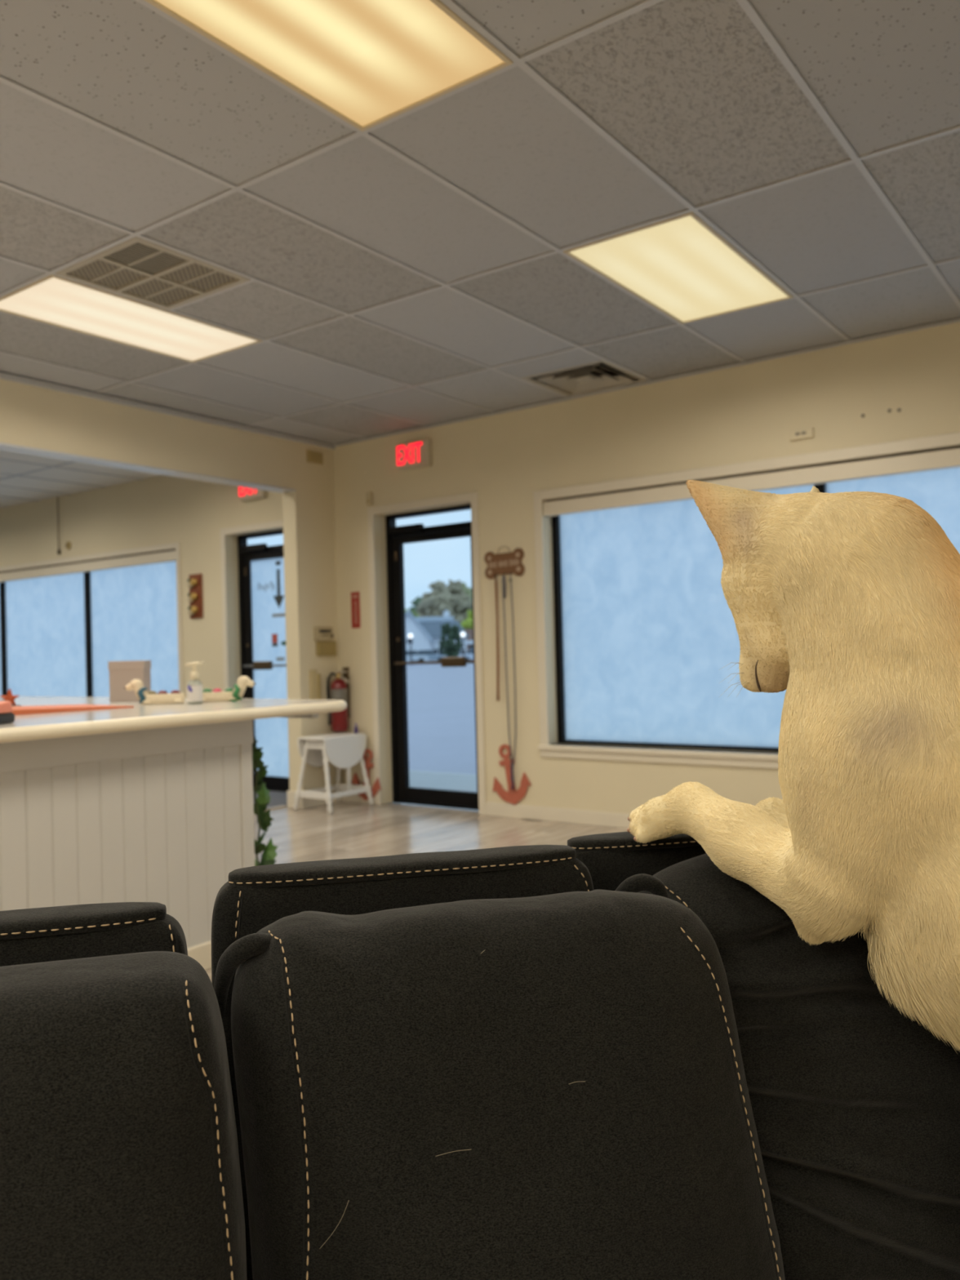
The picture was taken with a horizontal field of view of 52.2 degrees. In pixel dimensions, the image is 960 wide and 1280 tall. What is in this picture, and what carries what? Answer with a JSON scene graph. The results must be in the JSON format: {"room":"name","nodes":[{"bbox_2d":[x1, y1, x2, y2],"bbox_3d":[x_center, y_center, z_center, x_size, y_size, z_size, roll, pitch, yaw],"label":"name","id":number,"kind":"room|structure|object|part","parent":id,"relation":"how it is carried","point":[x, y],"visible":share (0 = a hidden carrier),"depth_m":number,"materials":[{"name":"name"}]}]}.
{"room":"pet daycare lobby","nodes":[
{"label":"pet daycare lobby","id":0,"kind":"room"},
{"bbox_2d":[0,696,339,728],"bbox_3d":[-2.988,0.340,3.797,3.400,0.040,3.630,-2,-1,36],"label":"countertop","id":1,"kind":"structure","parent":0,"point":[139,710],"depth_m":3.95,"materials":[{"name":"laminate"}]},
{"bbox_2d":[0,372,341,792],"bbox_3d":[-4.298,-0.202,3.676,0.145,3.060,10.500,-2,-1,36],"label":"wall partition","id":2,"kind":"structure","parent":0,"point":[31,416],"depth_m":7.28,"materials":[{"name":"beige paint"}]},
{"bbox_2d":[0,442,295,493],"bbox_3d":[-3.531,-1.128,4.768,0.149,0.012,6.980,-2,-1,36],"label":"trim","id":3,"kind":"structure","parent":2,"relation":"attached to","point":[3,446],"depth_m":6.46,"materials":[{"name":"silver metal"}]},
{"bbox_2d":[0,372,335,449],"bbox_3d":[-3.350,-1.524,4.892,0.030,0.031,7.399,-2,-1,36],"label":"trim","id":4,"kind":"structure","parent":2,"relation":"attached to","point":[5,376],"depth_m":6.50,"materials":[{"name":"silver metal"}]},
{"bbox_2d":[287,790,341,808],"bbox_3d":[-1.303,1.230,7.723,0.173,0.130,0.422,-2,-1,36],"label":"baseboard","id":5,"kind":"structure","parent":2,"relation":"attached to","point":[304,802],"depth_m":7.58,"materials":[{"name":"beige wood"}]},
{"bbox_2d":[253,804,286,813],"bbox_3d":[-3.578,1.322,4.822,0.045,0.021,6.980,-2,-1,36],"label":"trim","id":6,"kind":"structure","parent":5,"relation":"attached to","point":[282,806],"depth_m":7.56,"materials":[{"name":"beige"}]},
{"bbox_2d":[306,449,323,464],"bbox_3d":[-1.297,-1.439,7.720,0.015,0.095,0.170,-2,-1,36],"label":"wall plate","id":7,"kind":"object","parent":2,"relation":"attached to","point":[313,456],"visible":1,"depth_m":7.71,"materials":[{"name":"brown plastic"}]},
{"bbox_2d":[309,670,321,699],"bbox_3d":[-1.282,0.378,7.646,0.025,0.290,0.100,-2,-1,36],"label":"wall plate","id":8,"kind":"object","parent":2,"relation":"attached to","point":[314,677],"visible":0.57,"depth_m":7.63,"materials":[{"name":"beige"}]},
{"bbox_2d":[314,626,333,640],"bbox_3d":[-1.229,-0.048,7.727,0.039,0.110,0.180,-2,-1,36],"label":"thermostat","id":9,"kind":"object","parent":2,"relation":"attached to","point":[321,633],"visible":1,"depth_m":7.71,"materials":[{"name":"beige plastic"}]},
{"bbox_2d":[315,641,336,656],"bbox_3d":[-1.212,0.068,7.750,0.032,0.113,0.200,-2,-1,36],"label":"thermostat box","id":10,"kind":"object","parent":2,"relation":"attached to","point":[323,648],"visible":1,"depth_m":7.72,"materials":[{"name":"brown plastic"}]},
{"bbox_2d":[326,666,350,731],"bbox_3d":[-1.103,0.467,7.722,0.180,0.500,0.164,-1,-1,-21],"label":"fire extinguisher","id":11,"kind":"object","parent":2,"relation":"attached to","point":[340,686],"visible":0.92,"depth_m":7.69,"materials":[{"name":"red metal"}]},
{"bbox_3d":[-1.078,0.289,7.707,0.118,0.093,0.024,-2,-1,36],"label":"handle","id":12,"kind":"part","parent":11,"relation":"part of","materials":[{"name":"silver metal"}]},
{"bbox_2d":[253,791,287,808],"bbox_3d":[-7.317,1.439,5.973,7.380,0.017,10.640,-2,-1,36],"label":"floor","id":13,"kind":"structure","parent":0,"point":[277,798],"depth_m":8.05,"materials":[{"name":"wood"}]},
{"bbox_2d":[205,801,626,981],"bbox_3d":[-3.624,1.383,3.384,16.400,0.150,10.800,-2,-1,36],"label":"floor","id":14,"kind":"structure","parent":0,"point":[353,829],"depth_m":6.42,"materials":[{"name":"brown wood"}]},
{"bbox_2d":[0,696,346,970],"bbox_3d":[-2.938,0.807,3.824,3.422,0.975,3.725,-2,-1,36],"label":"counter","id":15,"kind":"object","parent":14,"relation":"on","point":[141,802],"depth_m":3.48,"materials":[{"name":"white paint"}]},
{"bbox_2d":[0,700,14,724],"bbox_3d":[-1.618,0.240,3.202,0.110,0.074,0.180,-2,-1,6],"label":"card reader","id":16,"kind":"object","parent":15,"relation":"on","point":[6,716],"visible":1,"depth_m":3.24,"materials":[{"name":"black plastic"}]},
{"bbox_2d":[0,688,21,706],"bbox_3d":[-2.069,0.258,4.315,0.080,0.087,0.065,-2,-1,36],"label":"starfish","id":17,"kind":"object","parent":15,"relation":"on","point":[10,697],"visible":0.66,"depth_m":4.30,"materials":[{"name":"red plastic"}]},
{"bbox_2d":[11,704,133,715],"bbox_3d":[-1.851,0.278,4.002,0.440,0.028,0.700,-2,-1,42],"label":"folder","id":18,"kind":"object","parent":15,"relation":"on","point":[17,710],"visible":0.91,"depth_m":3.95,"materials":[{"name":"orange"}]},
{"bbox_3d":[-1.832,0.369,2.646,0.023,0.105,3.129,-2,-1,36],"label":"rail","id":19,"kind":"part","parent":15,"relation":"part of","materials":[{"name":"white paint"}]},
{"bbox_2d":[107,660,151,702],"bbox_3d":[-1.690,0.198,4.737,0.172,0.196,0.106,-2,-1,0],"label":"box","id":20,"kind":"object","parent":15,"relation":"on","point":[122,673],"visible":0.86,"depth_m":4.69,"materials":[{"name":"beige cardboard"}]},
{"bbox_3d":[-1.692,0.121,4.738,0.172,0.041,0.106,-2,-1,0],"label":"lid","id":21,"kind":"part","parent":20,"relation":"part of","materials":[{"name":"beige"}]},
{"bbox_2d":[124,679,184,704],"bbox_3d":[-1.448,0.230,4.358,0.258,0.116,0.088,-1,-1,-6],"label":"dog figurine","id":22,"kind":"object","parent":15,"relation":"on","point":[162,697],"visible":0.99,"depth_m":4.33,"materials":[{"name":"white ceramic"}]},
{"bbox_2d":[184,662,204,704],"bbox_3d":[-1.251,0.188,4.296,0.077,0.183,0.068,-1,-1,-39],"label":"soap bottle","id":23,"kind":"object","parent":15,"relation":"on","point":[194,686],"visible":1,"depth_m":4.28,"materials":[{"name":"grey plastic"}]},
{"bbox_3d":[-1.252,0.125,4.297,0.015,0.030,0.016,-2,-1,36],"label":"pump stem","id":24,"kind":"part","parent":23,"relation":"part of","materials":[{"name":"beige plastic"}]},
{"bbox_2d":[202,675,255,702],"bbox_3d":[-1.144,0.222,4.441,0.258,0.116,0.088,-2,-1,0],"label":"dog figurine","id":25,"kind":"object","parent":15,"relation":"on","point":[229,695],"visible":0.96,"depth_m":4.41,"materials":[{"name":"white ceramic"}]},
{"bbox_2d":[252,736,278,866],"bbox_3d":[-0.883,0.851,4.019,0.141,0.915,0.144,-2,-1,23],"label":"ivy garland","id":26,"kind":"object","parent":15,"relation":"hanging from","point":[268,855],"visible":0.41,"depth_m":4.01,"materials":[{"name":"green plant"}]},
{"bbox_2d":[293,732,373,813],"bbox_3d":[-1.128,1.011,7.535,0.397,0.560,0.490,-2,-1,36],"label":"table","id":27,"kind":"object","parent":14,"relation":"on","point":[341,749],"visible":1,"depth_m":7.45,"materials":[{"name":"white paint"}]},
{"bbox_3d":[-1.353,1.023,7.453,0.145,0.545,0.046,-2,-1,7],"label":"leg","id":28,"kind":"part","parent":27,"relation":"part of","materials":[{"name":"white paint"}]},
{"bbox_3d":[-1.137,1.016,7.296,0.046,0.545,0.145,-1,-1,-25],"label":"leg","id":29,"kind":"part","parent":27,"relation":"part of","materials":[{"name":"white paint"}]},
{"bbox_3d":[-1.119,1.021,7.774,0.046,0.545,0.145,-1,-1,-25],"label":"leg","id":30,"kind":"part","parent":27,"relation":"part of","materials":[{"name":"white paint"}]},
{"bbox_3d":[-1.003,0.951,7.481,0.030,0.407,0.032,-2,-1,36],"label":"gate leg","id":31,"kind":"part","parent":27,"relation":"part of","materials":[{"name":"white paint"}]},
{"bbox_2d":[353,723,358,733],"bbox_3d":[-0.968,0.688,7.660,0.036,0.080,0.036,-2,-1,36],"label":"bottle","id":32,"kind":"object","parent":27,"relation":"on","point":[355,728],"visible":1,"depth_m":7.65,"materials":[{"name":"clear plastic"}]},
{"bbox_3d":[-0.903,1.013,7.618,0.145,0.545,0.046,-2,-1,7],"label":"leg","id":33,"kind":"part","parent":27,"relation":"part of","materials":[{"name":"white paint"}]},
{"bbox_2d":[0,831,959,1279],"bbox_3d":[0.041,0.741,1.057,2.210,0.887,1.032,-1,-1,-13],"label":"reclining sofa","id":34,"kind":"object","parent":14,"relation":"on","point":[610,1055],"visible":0.91,"depth_m":1.12,"materials":[{"name":"grey fabric"}]},
{"bbox_3d":[-0.619,0.658,1.127,0.557,0.651,0.079,-1,-1,-13],"label":"panel","id":35,"kind":"part","parent":34,"relation":"part of","materials":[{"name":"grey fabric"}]},
{"bbox_2d":[0,951,247,1279],"bbox_3d":[-0.546,0.654,0.951,0.622,0.610,0.296,-1,-1,-13],"label":"cushion","id":36,"kind":"object","parent":34,"relation":"on","point":[119,1155],"depth_m":0.94,"materials":[{"name":"grey fabric"}]},
{"bbox_3d":[-0.093,0.644,1.379,0.539,0.656,0.079,-1,-1,-13],"label":"panel","id":37,"kind":"part","parent":34,"relation":"part of","materials":[{"name":"grey fabric"}]},
{"bbox_2d":[231,888,785,1279],"bbox_3d":[0.039,0.640,1.193,0.657,0.612,0.340,-1,-1,-13],"label":"cushion","id":38,"kind":"object","parent":34,"relation":"on","point":[427,1084],"depth_m":1.12,"materials":[{"name":"grey fabric"}]},
{"bbox_3d":[0.418,0.641,1.631,0.598,0.640,0.080,-1,-1,-13],"label":"panel","id":39,"kind":"part","parent":34,"relation":"part of","materials":[{"name":"grey fabric"}]},
{"bbox_2d":[626,479,959,1053],"bbox_3d":[0.546,0.312,1.317,0.775,1.103,0.432,-2,-1,26],"label":"dog","id":40,"kind":"object","parent":34,"relation":"on","point":[847,604],"visible":1,"depth_m":1.20},
{"bbox_2d":[637,853,959,1279],"bbox_3d":[0.543,0.620,1.422,0.645,0.631,0.382,-1,-1,-13],"label":"cushion","id":41,"kind":"object","parent":34,"relation":"on","point":[841,1110],"depth_m":1.27,"materials":[{"name":"grey fabric"}]},
{"bbox_2d":[0,0,959,508],"bbox_3d":[-3.797,-1.699,3.293,16.400,0.301,10.512,-2,-1,36],"label":"ceiling","id":42,"kind":"structure","parent":0,"point":[392,266],"depth_m":3.63,"materials":[{"name":"grey"}]},
{"bbox_2d":[57,496,60,555],"bbox_3d":[-4.386,-1.189,10.200,0.032,0.605,0.030,-2,-1,36],"label":"pull cord","id":43,"kind":"object","parent":42,"relation":"hanging from","point":[58,550],"visible":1,"depth_m":10.20,"materials":[{"name":"brown plastic"}]},
{"bbox_3d":[-4.388,-1.217,10.202,0.017,0.550,0.012,-2,-1,36],"label":"cord","id":44,"kind":"part","parent":43,"relation":"part of","materials":[{"name":"brown plastic"}]},
{"bbox_2d":[0,274,262,362],"bbox_3d":[-1.748,-1.628,4.922,0.587,0.096,1.196,-2,-1,36],"label":"ceiling light","id":45,"kind":"object","parent":42,"relation":"attached to","point":[52,300],"visible":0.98,"depth_m":4.86,"materials":[{"name":"beige plastic"}]},
{"bbox_2d":[54,236,250,310],"bbox_3d":[-1.434,-1.614,4.316,0.587,0.034,0.587,-2,-1,36],"label":"ceiling vent","id":46,"kind":"object","parent":42,"relation":"in","point":[138,268],"visible":0.97,"depth_m":4.30,"materials":[{"name":"beige metal"}]},
{"bbox_3d":[-1.627,-1.613,4.286,0.251,0.026,0.251,-2,-1,36],"label":"panel","id":47,"kind":"part","parent":46,"relation":"part of","materials":[{"name":"metal"}]},
{"bbox_3d":[-1.404,-1.621,4.124,0.251,0.026,0.251,-2,-1,36],"label":"panel","id":48,"kind":"part","parent":46,"relation":"part of","materials":[{"name":"grey"}]},
{"bbox_3d":[-1.464,-1.615,4.509,0.251,0.026,0.251,-2,-1,36],"label":"panel","id":49,"kind":"part","parent":46,"relation":"part of","materials":[{"name":"metal"}]},
{"bbox_3d":[-1.242,-1.623,4.347,0.251,0.026,0.251,-2,-1,36],"label":"panel","id":50,"kind":"part","parent":46,"relation":"part of","materials":[{"name":"metal"}]},
{"bbox_2d":[144,0,512,131],"bbox_3d":[-0.495,-1.688,2.502,0.587,0.096,1.196,-2,-1,36],"label":"ceiling light","id":51,"kind":"object","parent":42,"relation":"attached to","point":[368,64],"visible":1,"depth_m":2.72,"materials":[{"name":"beige plastic"}]},
{"bbox_2d":[495,348,602,377],"bbox_3d":[0.405,-1.640,5.808,0.587,0.010,0.287,-2,-1,36],"label":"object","id":52,"kind":"structure","parent":42,"relation":"attached to","point":[578,357],"depth_m":5.80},
{"bbox_2d":[520,360,648,396],"bbox_3d":[0.661,-1.676,6.162,0.587,0.089,0.587,-2,-1,36],"label":"ceiling vent","id":53,"kind":"object","parent":42,"relation":"in","point":[603,375],"visible":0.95,"depth_m":6.21,"materials":[{"name":"beige metal"}]},
{"bbox_3d":[0.662,-1.639,6.161,0.100,0.006,0.100,-2,-1,36],"label":"plate","id":54,"kind":"part","parent":53,"relation":"part of","materials":[{"name":"beige metal"}]},
{"bbox_2d":[563,212,793,324],"bbox_3d":[0.940,-1.704,4.473,0.587,0.096,1.196,-2,-1,36],"label":"ceiling light","id":55,"kind":"object","parent":42,"relation":"attached to","point":[680,266],"visible":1,"depth_m":4.40,"materials":[{"name":"beige plastic"}]},
{"bbox_2d":[0,317,959,813],"bbox_3d":[-0.596,-0.275,7.623,16.800,3.100,0.240,-2,-1,36],"label":"wall","id":56,"kind":"structure","parent":0,"point":[745,413],"depth_m":6.81,"materials":[{"name":"beige paint"}]},
{"bbox_2d":[65,541,71,549],"bbox_3d":[-4.253,-0.976,10.111,0.090,0.090,0.030,-2,-1,36],"label":"button","id":57,"kind":"object","parent":56,"relation":"attached to","point":[68,544],"visible":1,"depth_m":10.10,"materials":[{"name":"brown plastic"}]},
{"bbox_2d":[0,549,178,697],"bbox_3d":[-4.737,0.058,10.608,4.975,1.680,0.181,-2,-1,36],"label":"window","id":58,"kind":"structure","parent":56,"relation":"in","point":[61,626],"depth_m":10.15,"materials":[{"name":"blue glass"}]},
{"bbox_3d":[-6.052,0.108,11.643,1.545,1.628,0.006,-2,-1,36],"label":"pane","id":59,"kind":"part","parent":58,"relation":"part of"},
{"bbox_3d":[-4.724,0.062,10.677,1.629,1.628,0.006,-2,-1,36],"label":"pane","id":60,"kind":"part","parent":58,"relation":"part of","materials":[{"name":"glass"}]},
{"bbox_3d":[-4.785,-0.772,10.581,4.955,0.016,0.016,-2,-1,36],"label":"shade rail","id":61,"kind":"part","parent":58,"relation":"part of","materials":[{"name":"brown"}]},
{"bbox_3d":[-3.372,0.015,9.693,1.605,1.628,0.006,-2,-1,36],"label":"pane","id":62,"kind":"part","parent":58,"relation":"part of","materials":[{"name":"glass"}]},
{"bbox_2d":[0,542,183,693],"bbox_3d":[-4.797,0.043,10.526,5.075,1.750,0.014,-2,-1,36],"label":"trim","id":63,"kind":"structure","parent":56,"relation":"attached to","point":[172,545],"depth_m":9.27,"materials":[{"name":"beige wood"}]},
{"bbox_2d":[187,573,203,618],"bbox_3d":[-2.590,-0.399,8.889,0.172,0.400,0.056,-2,-1,36],"label":"wall plaque","id":64,"kind":"object","parent":56,"relation":"attached to","point":[195,580],"visible":1,"depth_m":8.87,"materials":[{"name":"red wood"}]},
{"bbox_2d":[220,520,283,691],"bbox_3d":[-1.836,0.157,8.372,1.080,2.317,0.014,-2,-1,36],"label":"trim","id":65,"kind":"structure","parent":56,"relation":"attached to","point":[275,524],"depth_m":8.66,"materials":[{"name":"beige wood"}]},
{"bbox_2d":[238,486,266,501],"bbox_3d":[-1.949,-1.306,8.414,0.300,0.200,0.058,-2,-1,36],"label":"exit sign","id":66,"kind":"object","parent":56,"relation":"attached to","point":[246,494],"visible":0.45,"depth_m":8.40,"materials":[{"name":"red"}]},
{"bbox_3d":[-1.962,-1.306,8.396,0.284,0.184,0.004,-2,-1,36],"label":"plate","id":67,"kind":"part","parent":66,"relation":"part of","materials":[{"name":"beige"}]},
{"bbox_2d":[237,529,289,792],"bbox_3d":[-1.744,0.184,8.496,0.970,2.262,0.125,-2,-1,36],"label":"door","id":68,"kind":"structure","parent":56,"relation":"in","point":[261,584],"depth_m":8.60,"materials":[{"name":"black metal"}]},
{"bbox_3d":[-1.731,0.237,8.512,0.702,1.905,0.006,-2,-1,36],"label":"pane","id":69,"kind":"part","parent":68,"relation":"part of","materials":[{"name":"glass"}]},
{"bbox_2d":[351,591,360,628],"bbox_3d":[-0.984,-0.237,7.754,0.092,0.286,0.005,-2,-1,36],"label":"fire sign","id":70,"kind":"object","parent":56,"relation":"attached to","point":[355,596],"visible":1,"depth_m":7.75,"materials":[{"name":"red"}]},
{"bbox_2d":[351,749,381,800],"bbox_3d":[-0.895,1.055,7.675,0.311,0.406,0.013,-2,-1,36],"label":"anchor","id":71,"kind":"object","parent":56,"relation":"attached to","point":[376,786],"visible":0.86,"depth_m":7.65,"materials":[{"name":"red paint"}]},
{"bbox_3d":[-0.894,1.187,7.676,0.258,0.144,0.012,5,4,36],"label":"arm","id":72,"kind":"part","parent":71,"relation":"part of","materials":[{"name":"red paint"}]},
{"bbox_2d":[365,491,372,505],"bbox_3d":[-0.864,-1.103,7.642,0.050,0.100,0.033,-2,-1,36],"label":"wall sensor","id":73,"kind":"object","parent":56,"relation":"attached to","point":[368,495],"visible":1,"depth_m":7.63,"materials":[{"name":"beige plastic"}]},
{"bbox_2d":[396,439,431,471],"bbox_3d":[-0.493,-1.384,7.354,0.300,0.200,0.058,-2,-1,36],"label":"exit sign","id":74,"kind":"object","parent":56,"relation":"attached to","point":[416,455],"visible":1,"depth_m":7.32,"materials":[{"name":"red plastic"}]},
{"bbox_2d":[367,491,486,814],"bbox_3d":[-0.417,0.108,7.339,1.064,2.317,0.014,-2,-1,36],"label":"trim","id":75,"kind":"structure","parent":56,"relation":"attached to","point":[473,497],"depth_m":7.15,"materials":[{"name":"beige wood"}]},
{"bbox_2d":[385,503,479,810],"bbox_3d":[-0.325,0.135,7.463,0.954,2.262,0.125,-2,-1,36],"label":"door","id":76,"kind":"structure","parent":56,"relation":"in","point":[396,536],"depth_m":7.67,"materials":[{"name":"black metal"}]},
{"bbox_2d":[341,790,630,828],"bbox_3d":[-0.630,1.227,7.503,16.400,0.095,0.014,-2,-1,36],"label":"baseboard","id":77,"kind":"structure","parent":56,"relation":"attached to","point":[615,820],"depth_m":6.68,"materials":[{"name":"beige wood"}]},
{"bbox_2d":[484,546,524,578],"bbox_3d":[0.162,-0.550,6.893,0.336,0.222,0.040,-4,-2,36],"label":"sign","id":78,"kind":"object","parent":56,"relation":"attached to","point":[504,563],"visible":1,"depth_m":6.89,"materials":[{"name":"brown wood"}]},
{"bbox_2d":[494,574,499,700],"bbox_3d":[0.121,-0.017,6.926,0.030,0.891,0.027,-2,-1,36],"label":"leash","id":79,"kind":"object","parent":78,"relation":"hanging from","point":[495,580],"visible":1,"depth_m":6.92,"materials":[{"name":"brown leather"}]},
{"bbox_2d":[502,575,512,781],"bbox_3d":[0.190,0.265,6.872,0.036,1.441,0.028,-2,-1,36],"label":"leash","id":80,"kind":"object","parent":78,"relation":"hanging from","point":[503,576],"visible":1,"depth_m":6.88,"materials":[{"name":"grey"}]},
{"bbox_2d":[509,574,516,790],"bbox_3d":[0.223,0.294,6.847,0.049,1.501,0.029,-2,-1,36],"label":"leash","id":81,"kind":"object","parent":78,"relation":"hanging from","point":[510,580],"visible":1,"depth_m":6.84,"materials":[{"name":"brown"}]},
{"bbox_2d":[493,744,531,804],"bbox_3d":[0.221,0.945,6.878,0.323,0.422,0.013,-2,-1,36],"label":"anchor","id":82,"kind":"object","parent":56,"relation":"attached to","point":[513,797],"visible":1,"depth_m":6.88,"materials":[{"name":"red paint"}]},
{"bbox_3d":[0.231,1.081,6.872,0.271,0.151,0.012,-15,-9,35],"label":"arm","id":83,"kind":"part","parent":82,"relation":"part of","materials":[{"name":"red paint"}]},
{"bbox_2d":[333,318,959,446],"bbox_3d":[2.377,-1.682,5.288,8.770,0.015,0.019,-2,-1,36],"label":"trim","id":84,"kind":"structure","parent":56,"relation":"attached to","point":[957,320],"depth_m":6.11,"materials":[{"name":"silver metal"}]},
{"bbox_2d":[537,743,777,768],"bbox_3d":[2.725,0.682,5.109,5.668,0.085,0.130,-2,-1,36],"label":"trim","id":85,"kind":"structure","parent":56,"relation":"attached to","point":[746,759],"depth_m":6.19,"materials":[{"name":"beige wood"}]},
{"bbox_2d":[533,431,959,745],"bbox_3d":[2.677,-0.221,5.085,5.652,1.762,0.014,-2,-1,36],"label":"trim","id":86,"kind":"structure","parent":56,"relation":"attached to","point":[948,439],"depth_m":6.17,"materials":[{"name":"beige wood"}]},
{"bbox_2d":[543,446,959,751],"bbox_3d":[2.737,-0.201,5.167,5.528,1.680,0.181,-2,-1,36],"label":"window","id":87,"kind":"structure","parent":56,"relation":"in","point":[645,629],"depth_m":6.36,"materials":[{"name":"blue glass"}]},
{"bbox_3d":[2.770,-0.201,5.212,5.528,1.680,0.070,-2,-1,36],"label":"frame","id":88,"kind":"part","parent":87,"relation":"part of","materials":[{"name":"black metal"}]},
{"bbox_3d":[1.289,-0.146,6.300,1.768,1.628,0.006,-2,-1,36],"label":"pane","id":89,"kind":"part","parent":87,"relation":"part of","materials":[{"name":"glass"}]},
{"bbox_3d":[2.689,-1.030,5.140,5.508,0.016,0.016,-2,-1,36],"label":"shade rail","id":90,"kind":"part","parent":87,"relation":"part of","materials":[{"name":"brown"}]},
{"bbox_3d":[2.770,-0.197,5.222,1.784,1.628,0.006,-2,-1,36],"label":"pane","id":91,"kind":"part","parent":87,"relation":"part of","materials":[{"name":"glass"}]},
{"bbox_2d":[788,426,813,440],"bbox_3d":[1.856,-1.190,5.668,0.140,0.060,0.022,-2,-1,36],"label":"alarm box","id":92,"kind":"object","parent":56,"relation":"attached to","point":[806,433],"visible":1,"depth_m":5.66,"materials":[{"name":"beige paint"}]},
{"label":"outside","id":93,"kind":"structure","parent":0,"visible":0},
{"bbox_2d":[406,662,476,774],"bbox_3d":[97.338,0.376,140.430,520.000,0.290,329.760,-2,-1,36],"label":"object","id":94,"kind":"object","parent":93,"point":[441,704],"depth_m":18.15,"materials":[{"name":"concrete"}]},
{"bbox_2d":[408,633,413,665],"bbox_3d":[-7.049,0.933,99.990,0.520,3.210,0.507,-2,-1,36],"label":"street lamp","id":95,"kind":"object","parent":94,"relation":"on","point":[410,635],"visible":1,"depth_m":99.90,"materials":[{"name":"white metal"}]},
{"bbox_3d":[-7.084,-0.411,100.005,0.520,0.520,0.507,-2,-1,36],"label":"globe","id":96,"kind":"part","parent":95,"relation":"part of","materials":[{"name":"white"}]},
{"bbox_3d":[-7.042,1.188,99.987,0.171,2.700,0.180,-2,-1,36],"label":"post","id":97,"kind":"part","parent":95,"relation":"part of","materials":[{"name":"black metal"}]},
{"bbox_2d":[404,608,418,617],"bbox_3d":[-10.134,-0.667,139.930,4.243,7.501,4.434,-2,-1,36],"label":"tree","id":98,"kind":"object","parent":94,"relation":"on","point":[415,615],"visible":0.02,"depth_m":139.89,"materials":[{"name":"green plant"}]},
{"bbox_2d":[408,596,422,614],"bbox_3d":[-9.822,-2.746,192.104,11.300,12.840,10.863,-2,-1,36],"label":"tree","id":99,"kind":"object","parent":94,"relation":"on","point":[418,599],"visible":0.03,"depth_m":189.68,"materials":[{"name":"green plant"}]},
{"bbox_2d":[406,649,429,661],"bbox_3d":[-7.787,1.865,105.979,4.479,1.520,1.800,-1,-1,-6],"label":"car","id":100,"kind":"object","parent":94,"relation":"on","point":[415,657],"visible":0.39,"depth_m":105.24,"materials":[{"name":"white"}]},
{"bbox_2d":[412,649,448,662],"bbox_3d":[-5.733,1.833,107.979,4.479,1.520,1.800,-2,-1,0],"label":"car","id":101,"kind":"object","parent":94,"relation":"on","point":[433,655],"visible":0.46,"depth_m":107.16,"materials":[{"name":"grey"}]},
{"bbox_2d":[404,609,469,662],"bbox_3d":[-9.502,-0.415,125.260,16.000,6.600,11.000,-1,-1,-3],"label":"building","id":102,"kind":"structure","parent":94,"relation":"on","point":[426,633],"depth_m":121.93,"materials":[{"name":"white"}]},
{"bbox_2d":[408,772,476,791],"bbox_3d":[0.769,1.276,7.724,28.000,0.048,1.510,-2,-1,36],"label":"pavement","id":103,"kind":"structure","parent":94,"relation":"on","point":[416,780],"depth_m":8.94,"materials":[{"name":"concrete"}]},
{"bbox_2d":[408,769,476,777],"bbox_3d":[1.258,1.269,8.396,28.000,0.052,0.150,-2,-1,36],"label":"kerb","id":104,"kind":"object","parent":94,"relation":"on","point":[410,771],"depth_m":9.54,"materials":[{"name":"grey concrete"}]},
{"bbox_2d":[416,579,472,625],"bbox_3d":[-5.317,-3.471,165.212,10.632,13.448,10.440,-2,-1,36],"label":"tree","id":105,"kind":"object","parent":94,"relation":"on","point":[451,597],"visible":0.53,"depth_m":161.96,"materials":[{"name":"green plant"}]},
{"bbox_2d":[438,622,462,657],"bbox_3d":[-3.396,0.300,111.880,2.913,4.579,3.153,-2,-1,36],"label":"tree","id":106,"kind":"object","parent":94,"relation":"on","point":[451,649],"visible":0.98,"depth_m":111.34,"materials":[{"name":"green plant"}]},
{"bbox_2d":[457,648,466,657],"bbox_3d":[-2.583,1.862,117.978,1.800,1.520,4.479,-2,-1,10],"label":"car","id":107,"kind":"object","parent":94,"relation":"on","point":[460,651],"visible":0.11,"depth_m":116.71,"materials":[{"name":"grey"}]},
{"bbox_2d":[460,631,465,656],"bbox_3d":[-1.700,0.792,99.991,0.520,3.210,0.507,-2,-1,36],"label":"street lamp","id":108,"kind":"object","parent":94,"relation":"on","point":[462,634],"visible":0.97,"depth_m":99.90,"materials":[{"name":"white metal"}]},
{"bbox_3d":[-1.693,1.047,99.988,0.171,2.700,0.180,-2,-1,36],"label":"post","id":109,"kind":"part","parent":108,"relation":"part of","materials":[{"name":"black metal"}]},
{"bbox_2d":[457,648,473,660],"bbox_3d":[-0.090,1.639,103.982,4.479,1.520,1.800,-1,-1,-3],"label":"car","id":110,"kind":"object","parent":94,"relation":"on","point":[468,655],"visible":0.25,"depth_m":103.10,"materials":[{"name":"silver metal"}]},
{"bbox_2d":[461,582,471,599],"bbox_3d":[-3.090,-3.570,178.030,10.601,13.814,11.494,-2,-1,36],"label":"tree","id":111,"kind":"object","parent":94,"relation":"on","point":[468,589],"visible":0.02,"depth_m":177.79,"materials":[{"name":"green plant"}]},
{"bbox_2d":[461,609,472,628],"bbox_3d":[0.326,-1.000,148.900,6.806,7.827,6.575,-2,-1,36],"label":"tree","id":112,"kind":"object","parent":94,"relation":"on","point":[468,623],"visible":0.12,"depth_m":147.25,"materials":[{"name":"green plant"}]},
{"bbox_2d":[463,628,473,660],"bbox_3d":[2.492,0.561,138.005,11.100,4.300,8.800,-1,-1,-3],"label":"brick building","id":113,"kind":"structure","parent":94,"relation":"on","point":[469,642],"depth_m":133.98,"materials":[{"name":"white"}]}
]}

